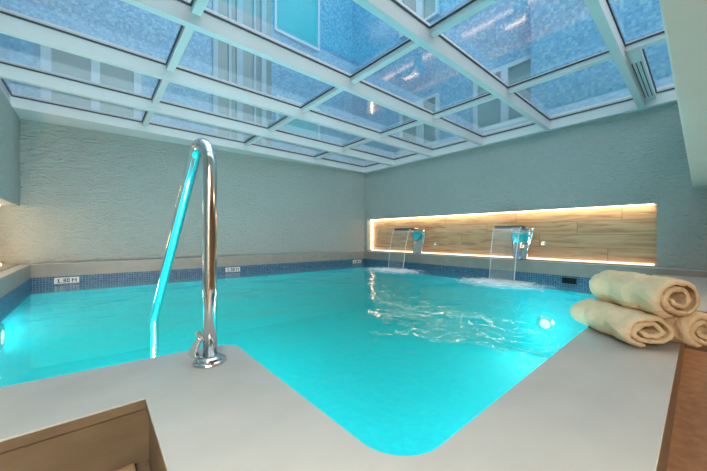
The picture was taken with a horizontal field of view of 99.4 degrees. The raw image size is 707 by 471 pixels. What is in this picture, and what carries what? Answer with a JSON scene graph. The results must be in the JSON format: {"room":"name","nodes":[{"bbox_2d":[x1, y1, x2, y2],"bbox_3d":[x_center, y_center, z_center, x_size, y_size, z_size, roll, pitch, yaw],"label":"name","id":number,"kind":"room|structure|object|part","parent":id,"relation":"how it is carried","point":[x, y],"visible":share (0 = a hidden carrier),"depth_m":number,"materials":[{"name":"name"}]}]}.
{"room":"spa","nodes":[
{"label":"spa","id":0,"kind":"room"},
{"bbox_2d":[0,88,19,205],"bbox_3d":[-1.845,-0.305,0.601,0.350,2.810,9.720,0,0,-41],"label":"wall","id":1,"kind":"structure","parent":0,"point":[9,119],"depth_m":3.85,"materials":[{"name":"grey paint"}]},
{"bbox_2d":[0,264,19,271],"bbox_3d":[-4.014,0.505,3.217,0.221,0.190,2.915,0,0,-41],"label":"trim","id":2,"kind":"structure","parent":1,"relation":"attached to","point":[3,267],"depth_m":3.97,"materials":[{"name":"beige stone"}]},
{"bbox_2d":[0,264,30,297],"bbox_3d":[-3.160,0.530,2.485,0.120,0.200,4.891,0,0,-41],"label":"trim","id":3,"kind":"structure","parent":1,"relation":"attached to","point":[8,283],"depth_m":3.46,"materials":[{"name":"beige stone"}]},
{"bbox_2d":[135,460,151,470],"bbox_3d":[-0.700,0.825,0.275,0.959,0.250,0.930,0,0,-41],"label":"step","id":4,"kind":"structure","parent":0,"point":[144,466],"depth_m":0.91,"materials":[{"name":"brown wood"}]},
{"bbox_2d":[115,463,135,470],"bbox_3d":[-0.683,0.689,0.318,0.800,0.022,0.842,0,0,-41],"label":"duckboard","id":5,"kind":"object","parent":4,"relation":"on","point":[131,467],"visible":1,"depth_m":0.87,"materials":[{"name":"brown wood"}]},
{"bbox_2d":[0,119,364,263],"bbox_3d":[-2.420,-0.555,6.400,7.589,2.310,0.286,0,0,-37],"label":"wall","id":6,"kind":"structure","parent":0,"point":[86,195],"depth_m":5.32,"materials":[{"name":"grey paint"}]},
{"bbox_2d":[20,251,364,277],"bbox_3d":[-2.246,0.530,6.271,6.475,0.200,0.128,0,0,-37],"label":"trim","id":7,"kind":"structure","parent":6,"relation":"attached to","point":[69,269],"depth_m":5.33,"materials":[{"name":"beige stone"}]},
{"bbox_2d":[0,267,599,455],"bbox_3d":[-0.406,1.428,4.138,6.322,1.137,6.096,0,0,-41],"label":"pool water","id":8,"kind":"structure","parent":0,"point":[402,362],"depth_m":4.93,"materials":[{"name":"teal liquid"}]},
{"bbox_2d":[0,324,4,350],"bbox_3d":[-3.466,1.000,2.954,0.022,0.260,0.260,0,0,-41],"label":"lamp","id":9,"kind":"object","parent":8,"relation":"attached to","point":[2,330],"visible":1,"depth_m":2.94,"materials":[{"name":"silver metal"}]},
{"bbox_2d":[536,315,554,331],"bbox_3d":[3.084,1.420,4.824,0.022,0.260,0.260,0,0,-41],"label":"lamp","id":10,"kind":"object","parent":8,"relation":"attached to","point":[544,323],"visible":1,"depth_m":4.81,"materials":[{"name":"white glass"}]},
{"bbox_3d":[-0.405,1.345,4.137,6.196,1.201,5.973,0,0,-41],"label":"pool water","id":11,"kind":"object","parent":8,"relation":"in","visible":0},
{"bbox_2d":[369,268,417,272],"bbox_3d":[0.832,0.732,6.355,1.400,0.018,2.024,0,0,-41],"label":"foam","id":12,"kind":"object","parent":11,"relation":"on","point":[376,269],"visible":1,"depth_m":6.24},
{"bbox_2d":[388,229,410,267],"bbox_3d":[0.980,0.304,6.483,0.244,0.884,0.472,0,0,-41],"label":"water","id":13,"kind":"object","parent":12,"relation":"on","point":[394,229],"visible":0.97,"depth_m":6.50,"materials":[{"name":"clear liquid"}]},
{"bbox_2d":[467,278,536,287],"bbox_3d":[2.272,0.732,4.685,1.400,0.018,1.848,0,0,-41],"label":"foam","id":14,"kind":"object","parent":11,"relation":"on","point":[486,281],"visible":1,"depth_m":4.62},
{"bbox_2d":[489,227,520,280],"bbox_3d":[2.420,0.304,4.813,0.244,0.884,0.432,0,0,-41],"label":"water","id":15,"kind":"object","parent":14,"relation":"on","point":[494,227],"visible":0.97,"depth_m":4.71,"materials":[{"name":"clear liquid"}]},
{"bbox_2d":[0,0,676,172],"bbox_3d":[-0.145,-1.812,3.836,6.650,0.215,7.240,0,0,-41],"label":"ceiling","id":16,"kind":"structure","parent":0,"point":[630,58],"depth_m":3.66,"materials":[{"name":"white paint"}]},
{"bbox_3d":[-2.423,-1.815,1.463,0.060,0.210,6.580,0,0,-41],"label":"edge frame","id":17,"kind":"part","parent":16,"relation":"part of","materials":[{"name":"white paint"}]},
{"bbox_3d":[-2.323,-1.736,6.362,6.650,0.048,0.570,0,0,-41],"label":"edge frame","id":18,"kind":"part","parent":16,"relation":"part of","materials":[{"name":"white paint"}]},
{"bbox_3d":[-1.204,-1.868,6.198,1.608,0.008,1.020,0,0,-41],"label":"glass pane","id":19,"kind":"part","parent":16,"relation":"part of","materials":[{"name":"glass"}]},
{"bbox_3d":[0.035,-1.868,7.266,1.558,0.008,1.020,0,0,-41],"label":"glass pane","id":20,"kind":"part","parent":16,"relation":"part of","materials":[{"name":"glass"}]},
{"bbox_3d":[0.746,-1.868,6.440,1.558,0.008,1.060,0,0,-41],"label":"glass pane","id":21,"kind":"part","parent":16,"relation":"part of","materials":[{"name":"glass"}]},
{"bbox_3d":[2.507,-1.812,5.714,0.180,0.215,6.580,0,0,-41],"label":"edge frame","id":22,"kind":"part","parent":16,"relation":"part of","materials":[{"name":"white paint"}]},
{"bbox_3d":[3.327,-1.845,3.446,1.540,0.110,0.105,0,0,-41],"label":"track rail","id":23,"kind":"part","parent":16,"relation":"part of","materials":[{"name":"white metal"}]},
{"bbox_2d":[0,343,684,470],"bbox_3d":[1.238,0.740,2.140,6.330,0.420,1.474,0,0,-41],"label":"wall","id":24,"kind":"structure","parent":0,"point":[116,443],"depth_m":0.86,"materials":[{"name":"brown wood"}]},
{"bbox_2d":[0,259,591,321],"bbox_3d":[-0.405,0.697,4.137,6.204,0.327,5.981,0,0,-41],"label":"tiles","id":25,"kind":"structure","parent":24,"relation":"attached to","point":[13,299],"depth_m":5.29,"materials":[{"name":"tile"}]},
{"bbox_2d":[54,277,78,283],"bbox_3d":[-4.396,0.687,4.599,0.280,0.090,0.009,0,0,-36],"label":"depth marker","id":26,"kind":"object","parent":25,"relation":"attached to","point":[65,279],"visible":1,"depth_m":4.60,"materials":[{"name":"white tile"}]},
{"bbox_2d":[225,267,239,271],"bbox_3d":[-2.433,0.687,6.053,0.280,0.090,0.010,0,0,-36],"label":"depth marker","id":27,"kind":"object","parent":25,"relation":"attached to","point":[231,269],"visible":1,"depth_m":6.05,"materials":[{"name":"white tile"}]},
{"bbox_2d":[561,276,577,284],"bbox_3d":[3.295,0.690,4.584,0.016,0.110,0.210,0,0,-41],"label":"skimmer","id":28,"kind":"object","parent":25,"relation":"attached to","point":[564,280],"visible":1,"depth_m":4.58,"materials":[{"name":"plastic"}]},
{"bbox_2d":[0,343,681,470],"bbox_3d":[1.235,0.519,2.143,6.330,0.026,1.506,0,0,-41],"label":"trim","id":29,"kind":"structure","parent":24,"relation":"on","point":[14,443],"depth_m":0.81,"materials":[{"name":"brown wood"}]},
{"bbox_2d":[0,274,692,470],"bbox_3d":[1.235,0.503,2.143,6.330,0.006,1.506,0,0,-41],"label":"deck","id":30,"kind":"object","parent":24,"relation":"on","point":[600,402],"visible":0.91,"depth_m":0.84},
{"bbox_2d":[149,138,226,368],"bbox_3d":[-0.990,0.521,1.672,0.131,1.859,1.411,0,0,-41],"label":"pool handrail","id":31,"kind":"object","parent":30,"relation":"attached to","point":[200,147],"visible":0.97,"depth_m":1.18,"materials":[{"name":"silver metal"}]},
{"bbox_2d":[570,298,674,346],"bbox_3d":[1.318,0.424,1.501,0.240,0.150,0.404,0,0,5],"label":"rolled towel","id":32,"kind":"object","parent":30,"relation":"on","point":[631,326],"visible":1,"depth_m":1.37,"materials":[{"name":"beige fabric"}]},
{"bbox_2d":[589,270,700,317],"bbox_3d":[1.415,0.277,1.485,0.231,0.181,0.414,0,0,3],"label":"rolled towel","id":33,"kind":"object","parent":32,"relation":"on","point":[659,296],"visible":1,"depth_m":1.36,"materials":[{"name":"beige fabric"}]},
{"bbox_2d":[645,311,706,347],"bbox_3d":[1.520,0.414,1.473,0.179,0.156,0.396,0,0,5],"label":"rolled towel","id":34,"kind":"object","parent":30,"relation":"on","point":[691,330],"visible":0.28,"depth_m":1.30,"materials":[{"name":"beige fabric"}]},
{"bbox_2d":[365,102,706,269],"bbox_3d":[3.461,-0.305,4.860,0.350,2.810,9.240,0,0,-41],"label":"wall","id":35,"kind":"structure","parent":0,"point":[639,157],"depth_m":4.63,"materials":[{"name":"grey paint"}]},
{"bbox_2d":[372,204,656,264],"bbox_3d":[2.346,-0.010,6.205,0.018,0.840,5.555,0,0,-41],"label":"wood panel","id":36,"kind":"object","parent":35,"relation":"attached to","point":[628,234],"visible":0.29,"depth_m":5.06,"materials":[{"name":"brown wood"}]},
{"bbox_2d":[377,204,653,219],"bbox_3d":[2.292,-0.423,6.162,0.080,0.010,5.500,0,0,-41],"label":"light strip","id":37,"kind":"object","parent":35,"relation":"attached to","point":[642,204],"visible":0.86,"depth_m":5.18,"materials":[{"name":"white plastic"}]},
{"bbox_2d":[364,250,706,277],"bbox_3d":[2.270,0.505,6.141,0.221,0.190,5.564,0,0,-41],"label":"trim","id":38,"kind":"structure","parent":35,"relation":"attached to","point":[368,250],"depth_m":4.93,"materials":[{"name":"beige stone"}]},
{"bbox_2d":[375,250,653,264],"bbox_3d":[2.311,0.398,6.178,0.030,0.020,5.500,0,0,-41],"label":"light strip","id":39,"kind":"object","parent":38,"relation":"on","point":[375,250],"visible":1,"depth_m":5.07,"materials":[{"name":"white plastic"}]},
{"bbox_2d":[365,251,706,271],"bbox_3d":[2.993,0.426,5.043,0.120,0.008,8.129,0,0,-41],"label":"trim","id":40,"kind":"structure","parent":35,"relation":"attached to","point":[365,251],"depth_m":4.60,"materials":[{"name":"grey stone"}]},
{"bbox_2d":[395,228,424,253],"bbox_3d":[1.304,0.129,6.763,0.602,0.588,0.472,0,0,-41],"label":"spout","id":41,"kind":"object","parent":40,"relation":"on","point":[418,236],"visible":0.99,"depth_m":6.87,"materials":[{"name":"silver metal"}]},
{"bbox_2d":[494,225,533,259],"bbox_3d":[2.747,0.129,5.090,0.602,0.588,0.440,0,0,-41],"label":"spout","id":42,"kind":"object","parent":40,"relation":"on","point":[524,241],"visible":0.94,"depth_m":5.21,"materials":[{"name":"silver metal"}]},
{"bbox_2d":[659,0,706,186],"bbox_3d":[2.835,-1.147,0.380,6.450,1.085,3.272,0,0,-41],"label":"ceiling","id":43,"kind":"structure","parent":0,"point":[684,21],"depth_m":1.09,"materials":[{"name":"white paint"}]},
{"bbox_2d":[666,348,706,470],"bbox_3d":[2.834,0.885,0.381,6.450,0.230,3.275,0,0,-41],"label":"floor","id":44,"kind":"structure","parent":0,"point":[688,445],"depth_m":1.26,"materials":[{"name":"brown wood"}]},
{"bbox_2d":[685,311,706,351],"bbox_3d":[3.935,0.753,1.990,2.440,0.494,2.275,0,0,-41],"label":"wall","id":45,"kind":"structure","parent":0,"point":[702,348],"depth_m":2.00,"materials":[{"name":"brown wood"}]},
{"bbox_2d":[692,277,706,311],"bbox_3d":[3.935,0.503,1.983,2.450,0.006,2.264,0,0,-41],"label":"floor","id":46,"kind":"structure","parent":0,"point":[700,283],"depth_m":2.75,"materials":[{"name":"grey stone"}]},
{"label":"outside","id":47,"kind":"structure","parent":0,"visible":0},
{"bbox_2d":[0,0,673,152],"bbox_3d":[-0.294,-4.900,4.170,7.600,6.400,7.900,0,0,-41],"label":"glass","id":48,"kind":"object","parent":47,"point":[515,40],"visible":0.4,"depth_m":6.13,"materials":[{"name":"blue glass"}]},
{"bbox_3d":[-4.562,-2.675,5.298,1.090,1.350,0.013,0,0,-41],"label":"pane","id":49,"kind":"part","parent":48,"relation":"part of","materials":[{"name":"clear glass"}]},
{"bbox_3d":[-1.487,-5.990,7.949,1.230,1.620,0.013,0,0,-41],"label":"pane","id":50,"kind":"part","parent":48,"relation":"part of","materials":[{"name":"blue glass"}]},
{"bbox_3d":[-1.468,-3.015,7.966,1.180,0.870,0.013,0,0,-41],"label":"pane","id":51,"kind":"part","parent":48,"relation":"part of","materials":[{"name":"glass"}]},
{"bbox_3d":[1.596,-5.825,7.324,0.013,1.350,1.010,0,0,-41],"label":"pane","id":52,"kind":"part","parent":48,"relation":"part of","materials":[{"name":"clear glass"}]},
{"bbox_3d":[1.596,-2.690,7.324,0.013,1.020,1.010,0,0,-41],"label":"pane","id":53,"kind":"part","parent":48,"relation":"part of","materials":[{"name":"clear glass"}]},
{"bbox_3d":[2.902,-2.680,5.810,0.013,1.000,1.010,0,0,-41],"label":"pane","id":54,"kind":"part","parent":48,"relation":"part of","materials":[{"name":"clear glass"}]}
]}

